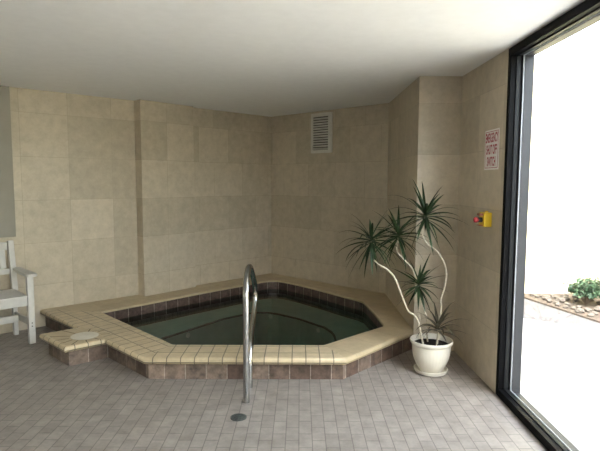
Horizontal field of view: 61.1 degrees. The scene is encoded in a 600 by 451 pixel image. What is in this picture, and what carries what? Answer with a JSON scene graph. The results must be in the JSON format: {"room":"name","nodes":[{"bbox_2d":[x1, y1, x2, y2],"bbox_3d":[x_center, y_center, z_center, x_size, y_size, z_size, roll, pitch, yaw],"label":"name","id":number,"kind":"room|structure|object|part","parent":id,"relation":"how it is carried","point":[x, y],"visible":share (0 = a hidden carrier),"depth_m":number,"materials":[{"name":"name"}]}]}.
{"room":"indoor hot tub room","nodes":[
{"label":"indoor hot tub room","id":0,"kind":"room"},
{"bbox_2d":[0,87,138,333],"bbox_3d":[-3.183,-0.118,4.709,3.425,2.387,0.120,-4,7,-41],"label":"wall","id":1,"kind":"structure","parent":0,"point":[74,168],"depth_m":5.33,"materials":[{"name":"tile"}]},
{"bbox_2d":[0,86,15,237],"bbox_3d":[-3.372,-0.565,4.398,1.580,1.440,0.030,-4,7,-41],"label":"board","id":2,"kind":"object","parent":1,"relation":"attached to","point":[7,202],"visible":1,"depth_m":4.88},
{"bbox_2d":[134,100,144,295],"bbox_3d":[-1.776,-0.209,5.801,0.130,2.387,0.120,5,7,42],"label":"wall","id":3,"kind":"structure","parent":0,"point":[137,117],"depth_m":5.75,"materials":[{"name":"tile"}]},
{"bbox_2d":[140,99,195,295],"bbox_3d":[-1.575,-0.227,6.014,0.120,2.387,0.707,5,7,42],"label":"wall","id":4,"kind":"structure","parent":0,"point":[167,138],"depth_m":5.95,"materials":[{"name":"tile"}]},
{"bbox_2d":[193,108,270,284],"bbox_3d":[-0.920,-0.293,6.787,1.317,2.387,0.120,-5,7,-44],"label":"wall","id":5,"kind":"structure","parent":0,"point":[232,150],"depth_m":6.70,"materials":[{"name":"tile"}]},
{"bbox_2d":[0,293,547,450],"bbox_3d":[-1.441,1.407,1.401,5.974,0.060,11.864,0,5,0],"label":"floor","id":6,"kind":"structure","parent":0,"point":[47,403],"depth_m":3.34,"materials":[{"name":"tile"}]},
{"bbox_2d":[0,240,36,343],"bbox_3d":[-2.828,0.631,4.605,0.684,0.914,0.589,-5,7,-44],"label":"armchair","id":7,"kind":"object","parent":6,"relation":"on","point":[12,298],"visible":1,"depth_m":4.70,"materials":[{"name":"white wood"}]},
{"bbox_3d":[-3.013,0.212,4.762,0.482,0.075,0.026,-5,7,-44],"label":"rail","id":8,"kind":"part","parent":7,"relation":"part of","materials":[{"name":"white wood"}]},
{"bbox_3d":[-2.980,0.455,4.748,0.482,0.055,0.026,-5,7,-44],"label":"rail","id":9,"kind":"part","parent":7,"relation":"part of","materials":[{"name":"white wood"}]},
{"bbox_3d":[-2.790,0.388,4.932,0.050,0.487,0.143,-5,7,-44],"label":"post","id":10,"kind":"part","parent":7,"relation":"part of","materials":[{"name":"white wood"}]},
{"bbox_3d":[-2.806,0.649,4.583,0.524,0.022,0.417,-5,7,-44],"label":"seat","id":11,"kind":"part","parent":7,"relation":"part of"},
{"bbox_3d":[-2.768,0.845,4.936,0.040,0.430,0.065,-5,7,-44],"label":"leg","id":12,"kind":"part","parent":7,"relation":"part of","materials":[{"name":"white wood"}]},
{"bbox_3d":[-2.587,0.435,4.763,0.096,0.028,0.505,-5,7,-44],"label":"armrest","id":13,"kind":"part","parent":7,"relation":"part of","materials":[{"name":"white wood"}]},
{"bbox_3d":[-2.468,0.772,4.661,0.054,0.624,0.054,-5,7,-44],"label":"leg","id":14,"kind":"part","parent":7,"relation":"part of","materials":[{"name":"white wood"}]},
{"bbox_2d":[39,273,412,378],"bbox_3d":[-0.525,1.240,5.112,3.470,0.731,3.079,-4,7,-43],"label":"hot tub","id":15,"kind":"object","parent":6,"relation":"in","point":[287,345],"visible":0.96,"depth_m":4.98,"materials":[{"name":"beige tile"}]},
{"bbox_2d":[70,332,98,339],"bbox_3d":[-1.829,0.935,4.321,0.224,0.004,0.224,0,5,0],"label":"lid","id":16,"kind":"object","parent":15,"relation":"on","point":[83,335],"visible":1,"depth_m":4.32,"materials":[{"name":"beige plastic"}]},
{"bbox_2d":[135,298,369,344],"bbox_3d":[-0.394,1.356,5.222,2.441,0.480,2.404,-5,7,-44],"label":"water","id":17,"kind":"object","parent":15,"relation":"in","point":[291,322],"depth_m":5.83,"materials":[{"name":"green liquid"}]},
{"bbox_2d":[230,413,246,420],"bbox_3d":[-0.391,1.217,3.231,0.104,0.006,0.104,0,5,0],"label":"floor drain","id":18,"kind":"object","parent":6,"relation":"on","point":[239,416],"visible":1,"depth_m":3.22,"materials":[{"name":"metal"}]},
{"bbox_2d":[243,264,257,403],"bbox_3d":[-0.367,0.713,3.815,0.044,0.908,0.850,0,5,-1],"label":"grab rail","id":19,"kind":"object","parent":6,"relation":"on","point":[248,332],"visible":1,"depth_m":3.43,"materials":[{"name":"silver metal"}]},
{"bbox_2d":[337,180,467,376],"bbox_3d":[0.774,0.398,3.965,1.025,1.518,0.637,-1,5,-11],"label":"dracaena","id":20,"kind":"object","parent":6,"relation":"on","point":[431,351],"visible":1,"depth_m":3.92,"materials":[{"name":"green plant"}]},
{"bbox_2d":[410,333,452,373],"bbox_3d":[1.031,1.018,4.004,0.332,0.252,0.332,0,5,0],"label":"pot","id":21,"kind":"object","parent":6,"relation":"on","point":[431,355],"depth_m":3.91,"materials":[{"name":"white ceramic"}]},
{"bbox_2d":[0,0,584,116],"bbox_3d":[-1.557,-1.086,0.557,6.224,0.280,13.900,0,5,0],"label":"ceiling","id":22,"kind":"structure","parent":0,"point":[270,58],"depth_m":3.34,"materials":[{"name":"paint"}]},
{"bbox_2d":[271,103,388,293],"bbox_3d":[0.342,-0.271,6.594,1.931,2.387,0.120,5,7,43],"label":"wall","id":23,"kind":"structure","parent":0,"point":[315,197],"depth_m":6.47,"materials":[{"name":"tile"}]},
{"bbox_2d":[311,112,332,152],"bbox_3d":[0.274,-1.177,6.481,0.345,0.506,0.023,5,7,43],"label":"air vent","id":24,"kind":"object","parent":23,"relation":"in","point":[321,123],"visible":1,"depth_m":6.47,"materials":[{"name":"white metal"}]},
{"bbox_2d":[385,80,415,326],"bbox_3d":[1.070,-0.147,5.215,0.120,2.387,1.369,0,5,0],"label":"wall","id":25,"kind":"structure","parent":0,"point":[402,109],"depth_m":5.06,"materials":[{"name":"tile"}]},
{"bbox_2d":[411,76,461,350],"bbox_3d":[1.191,-0.081,4.474,0.363,2.387,0.120,0,5,0],"label":"wall column","id":26,"kind":"structure","parent":0,"point":[438,98],"depth_m":4.39,"materials":[{"name":"tile"}]},
{"bbox_2d":[454,48,509,393],"bbox_3d":[1.442,-0.035,3.961,0.120,2.387,0.911,0,5,-1],"label":"wall","id":27,"kind":"structure","parent":0,"point":[484,88],"depth_m":3.90,"materials":[{"name":"tile"}]},
{"bbox_2d":[473,211,491,226],"bbox_3d":[1.327,-0.050,3.723,0.117,0.112,0.100,0,5,-1],"label":"switch","id":28,"kind":"object","parent":27,"relation":"attached to","point":[484,219],"visible":1,"depth_m":3.69,"materials":[{"name":"yellow plastic"}]},
{"bbox_2d":[484,128,499,169],"bbox_3d":[1.386,-0.548,3.676,0.004,0.288,0.255,0,5,-1],"label":"wall sign","id":29,"kind":"object","parent":27,"relation":"attached to","point":[492,137],"visible":1,"depth_m":3.66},
{"bbox_2d":[496,0,599,450],"bbox_3d":[1.465,0.100,2.438,0.148,2.385,2.139,0,5,0],"label":"window","id":30,"kind":"structure","parent":27,"relation":"in","point":[586,14],"depth_m":3.41,"materials":[{"name":"black metal"}]},
{"label":"outside","id":31,"kind":"structure","parent":0,"visible":0},
{"bbox_2d":[524,293,599,322],"bbox_3d":[3.573,1.013,6.205,1.647,0.080,2.214,0,5,0],"label":"planting bed","id":32,"kind":"object","parent":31,"point":[591,305],"depth_m":6.24,"materials":[{"name":"beige stone"}]},
{"bbox_2d":[541,295,551,299],"bbox_3d":[3.139,0.921,6.474,0.123,0.068,0.100,1,5,10],"label":"rock","id":33,"kind":"object","parent":32,"relation":"on","point":[545,297],"visible":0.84,"depth_m":6.45,"materials":[{"name":"beige stone"}]},
{"bbox_2d":[555,297,565,302],"bbox_3d":[3.250,0.932,6.344,0.126,0.070,0.103,2,5,23],"label":"rock","id":34,"kind":"object","parent":32,"relation":"on","point":[561,300],"visible":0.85,"depth_m":6.31,"materials":[{"name":"beige stone"}]},
{"bbox_2d":[575,308,584,312],"bbox_3d":[3.212,0.981,5.838,0.106,0.059,0.086,2,5,16],"label":"rock","id":35,"kind":"object","parent":32,"relation":"on","point":[578,310],"visible":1,"depth_m":5.81,"materials":[{"name":"beige stone"}]},
{"bbox_2d":[562,276,599,305],"bbox_3d":[3.510,0.782,6.209,0.589,0.391,0.644,3,6,32],"label":"shrub","id":36,"kind":"object","parent":32,"relation":"on","point":[591,288],"visible":1,"depth_m":6.13,"materials":[{"name":"green plant"}]},
{"bbox_3d":[3.515,0.815,6.206,0.339,0.325,0.407,5,7,43],"label":"stem","id":37,"kind":"part","parent":36,"relation":"part of","materials":[{"name":"green plant"}]},
{"bbox_2d":[584,307,592,312],"bbox_3d":[3.334,0.982,5.888,0.084,0.060,0.109,-2,6,-27],"label":"rock","id":38,"kind":"object","parent":32,"relation":"on","point":[586,309],"visible":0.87,"depth_m":5.86,"materials":[{"name":"beige stone"}]},
{"bbox_2d":[593,306,599,311],"bbox_3d":[3.482,0.972,5.911,0.124,0.068,0.101,0,5,1],"label":"rock","id":39,"kind":"object","parent":32,"relation":"on","point":[597,308],"visible":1,"depth_m":5.89,"materials":[{"name":"beige stone"}]},
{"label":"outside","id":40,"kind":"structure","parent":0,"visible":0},
{"bbox_2d":[523,299,599,328],"bbox_3d":[2.444,1.019,6.205,1.792,0.060,2.215,0,5,0],"label":"pavers","id":41,"kind":"object","parent":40,"point":[536,311],"visible":0.16,"depth_m":5.76,"materials":[{"name":"white concrete"}]},
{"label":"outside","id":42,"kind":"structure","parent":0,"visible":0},
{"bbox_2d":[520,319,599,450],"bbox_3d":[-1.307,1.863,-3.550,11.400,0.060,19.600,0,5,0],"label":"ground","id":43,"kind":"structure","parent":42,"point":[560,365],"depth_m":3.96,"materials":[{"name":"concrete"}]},
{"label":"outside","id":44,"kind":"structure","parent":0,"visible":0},
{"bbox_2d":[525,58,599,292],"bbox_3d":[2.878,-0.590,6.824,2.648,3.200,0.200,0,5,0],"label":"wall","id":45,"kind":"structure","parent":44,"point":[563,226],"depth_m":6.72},
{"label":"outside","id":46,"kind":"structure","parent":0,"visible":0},
{"bbox_2d":[597,240,599,280],"bbox_3d":[4.098,0.447,-0.339,0.200,2.400,14.250,0,5,0],"label":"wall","id":47,"kind":"structure","parent":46,"point":[598,276],"depth_m":6.79,"materials":[{"name":"white paint"}]}
]}

